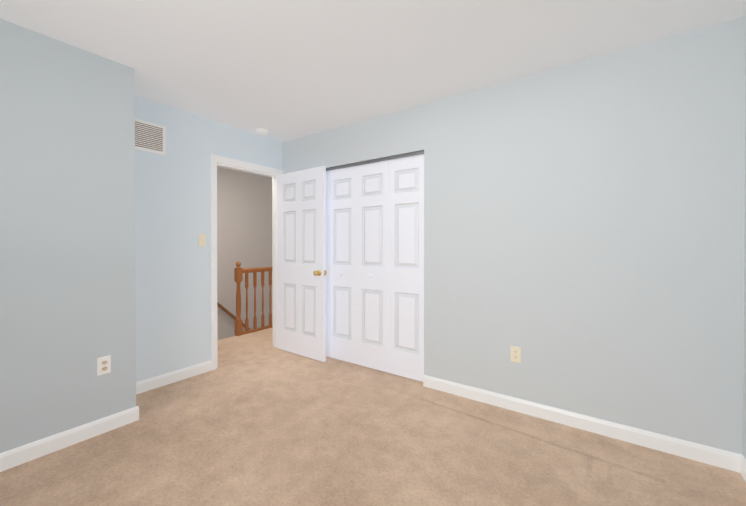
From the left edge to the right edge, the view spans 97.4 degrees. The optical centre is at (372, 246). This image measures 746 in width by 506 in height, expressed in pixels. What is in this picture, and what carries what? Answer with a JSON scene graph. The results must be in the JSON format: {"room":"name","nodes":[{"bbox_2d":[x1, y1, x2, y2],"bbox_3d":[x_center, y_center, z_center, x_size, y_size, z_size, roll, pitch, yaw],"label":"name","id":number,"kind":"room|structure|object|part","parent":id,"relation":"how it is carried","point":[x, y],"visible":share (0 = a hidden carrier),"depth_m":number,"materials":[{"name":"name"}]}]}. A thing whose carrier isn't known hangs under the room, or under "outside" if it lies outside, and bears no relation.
{"room":"empty bedroom","nodes":[
{"label":"empty bedroom","id":0,"kind":"room"},
{"bbox_2d":[0,19,135,452],"bbox_3d":[-2.697,-0.008,1.304,0.588,2.440,2.797,0,0,35],"label":"wall bump-out","id":1,"kind":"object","parent":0,"point":[67,227],"visible":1,"depth_m":1.97,"materials":[{"name":"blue paint"}]},
{"bbox_2d":[0,406,138,471],"bbox_3d":[-2.403,1.165,1.205,0.014,0.095,2.661,0,0,35],"label":"baseboard","id":2,"kind":"structure","parent":1,"relation":"attached to","point":[14,457],"depth_m":1.98,"materials":[{"name":"white paint"}]},
{"bbox_2d":[97,355,110,375],"bbox_3d":[-1.750,0.772,2.135,0.008,0.116,0.072,0,0,35],"label":"outlet","id":3,"kind":"object","parent":1,"relation":"attached to","point":[104,365],"visible":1,"depth_m":2.13,"materials":[{"name":"white plastic"}]},
{"bbox_2d":[135,96,282,381],"bbox_3d":[-1.004,-0.025,4.113,0.120,2.440,5.100,0,0,35],"label":"wall","id":4,"kind":"structure","parent":0,"point":[172,257],"depth_m":2.94,"materials":[{"name":"blue paint"}]},
{"bbox_2d":[135,119,165,155],"bbox_3d":[-1.911,-0.922,2.710,0.008,0.250,0.360,0,0,35],"label":"air vent","id":5,"kind":"object","parent":4,"relation":"in","point":[150,137],"visible":0.67,"depth_m":2.76,"materials":[{"name":"white plastic"}]},
{"bbox_2d":[136,360,211,393],"bbox_3d":[-1.800,1.155,2.873,0.014,0.095,0.791,0,0,35],"label":"baseboard","id":6,"kind":"structure","parent":4,"relation":"attached to","point":[142,386],"depth_m":2.90,"materials":[{"name":"white paint"}]},
{"bbox_2d":[198,234,205,245],"bbox_3d":[-1.620,-0.066,3.118,0.018,0.116,0.072,0,0,35],"label":"light switch","id":7,"kind":"object","parent":4,"relation":"attached to","point":[201,239],"visible":1,"depth_m":3.11,"materials":[{"name":"beige plastic"}]},
{"bbox_2d":[211,154,282,369],"bbox_3d":[-1.373,0.146,3.591,0.154,2.103,0.886,0,0,35],"label":"door frame","id":8,"kind":"structure","parent":4,"relation":"attached to","point":[216,160],"depth_m":3.29,"materials":[{"name":"white paint"}]},
{"bbox_2d":[277,166,326,361],"bbox_3d":[-0.806,0.175,3.619,0.771,2.022,0.165,0,0,37],"label":"bedroom door","id":9,"kind":"structure","parent":8,"relation":"attached to","point":[301,263],"depth_m":3.58,"materials":[{"name":"white paint"}]},
{"bbox_3d":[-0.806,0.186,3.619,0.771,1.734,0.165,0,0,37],"label":"knob","id":10,"kind":"part","parent":9,"relation":"part of","materials":[{"name":"gold metal"}]},
{"bbox_2d":[217,167,271,339],"bbox_3d":[-2.517,1.319,5.114,0.120,5.140,5.220,0,0,35],"label":"wall","id":11,"kind":"structure","parent":0,"point":[244,218],"depth_m":5.48,"materials":[{"name":"grey paint"}]},
{"bbox_2d":[217,302,249,329],"bbox_3d":[-1.954,1.629,5.740,0.080,2.892,3.050,0,0,35],"label":"wall rail","id":12,"kind":"object","parent":11,"relation":"attached to","point":[226,311],"depth_m":5.18,"materials":[{"name":"brown wood"}]},
{"bbox_2d":[0,327,745,505],"bbox_3d":[-0.827,1.254,2.589,5.951,0.100,7.400,0,0,35],"label":"floor","id":13,"kind":"structure","parent":0,"point":[256,418],"depth_m":1.90,"materials":[{"name":"carpet"}]},
{"bbox_2d":[234,261,272,335],"bbox_3d":[-1.081,0.686,5.481,0.081,1.000,2.641,0,0,35],"label":"stair railing","id":14,"kind":"object","parent":13,"relation":"on","point":[239,271],"visible":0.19,"depth_m":4.53,"materials":[{"name":"brown wood"}]},
{"bbox_2d":[0,0,745,177],"bbox_3d":[-0.827,-1.286,2.574,5.951,0.100,7.400,0,0,35],"label":"ceiling","id":15,"kind":"structure","parent":0,"point":[283,70],"depth_m":1.99,"materials":[{"name":"white paint"}]},
{"bbox_2d":[256,128,268,134],"bbox_3d":[-1.181,-1.222,3.494,0.131,0.038,0.131,0,0,35],"label":"smoke detector","id":16,"kind":"object","parent":15,"relation":"attached to","point":[260,131],"visible":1,"depth_m":3.45,"materials":[{"name":"white plastic"}]},
{"bbox_2d":[283,16,745,454],"bbox_3d":[0.488,-0.018,2.878,3.983,2.440,0.120,0,0,35],"label":"wall","id":17,"kind":"structure","parent":0,"point":[584,221],"depth_m":2.13,"materials":[{"name":"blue paint"}]},
{"bbox_2d":[326,166,356,363],"bbox_3d":[-0.477,0.175,3.530,0.764,2.018,0.070,0,0,35],"label":"closet door","id":18,"kind":"structure","parent":17,"relation":"in","point":[341,263],"depth_m":3.42,"materials":[{"name":"white paint"}]},
{"bbox_2d":[326,150,423,170],"bbox_3d":[-0.149,-0.830,3.327,1.535,0.030,0.092,0,0,35],"label":"trim","id":19,"kind":"structure","parent":17,"relation":"attached to","point":[379,160],"depth_m":3.14,"materials":[{"name":"silver metal"}]},
{"bbox_2d":[357,154,423,381],"bbox_3d":[0.148,0.178,3.090,0.764,2.018,0.070,0,0,35],"label":"closet door","id":20,"kind":"structure","parent":17,"relation":"in","point":[390,266],"depth_m":3.07,"materials":[{"name":"white paint"}]},
{"bbox_2d":[511,346,520,362],"bbox_3d":[1.048,0.790,2.410,0.072,0.116,0.008,0,0,35],"label":"outlet","id":21,"kind":"object","parent":17,"relation":"attached to","point":[515,354],"visible":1,"depth_m":2.41,"materials":[{"name":"beige plastic"}]},
{"bbox_2d":[423,375,735,471],"bbox_3d":[1.194,1.158,2.307,1.849,0.095,0.014,0,0,35],"label":"baseboard","id":22,"kind":"structure","parent":17,"relation":"attached to","point":[709,455],"depth_m":2.12,"materials":[{"name":"white paint"}]},
{"bbox_2d":[743,79,745,458],"bbox_3d":[0.783,0.000,-0.057,0.120,2.440,4.580,0,0,35],"label":"wall","id":23,"kind":"structure","parent":0,"point":[744,411],"depth_m":1.74,"materials":[{"name":"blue paint"}]},
{"bbox_2d":[736,453,745,481],"bbox_3d":[0.728,1.173,-0.011,0.014,0.095,4.340,0,0,35],"label":"baseboard","id":24,"kind":"structure","parent":23,"relation":"attached to","point":[740,459],"depth_m":1.74,"materials":[{"name":"white paint"}]}
]}

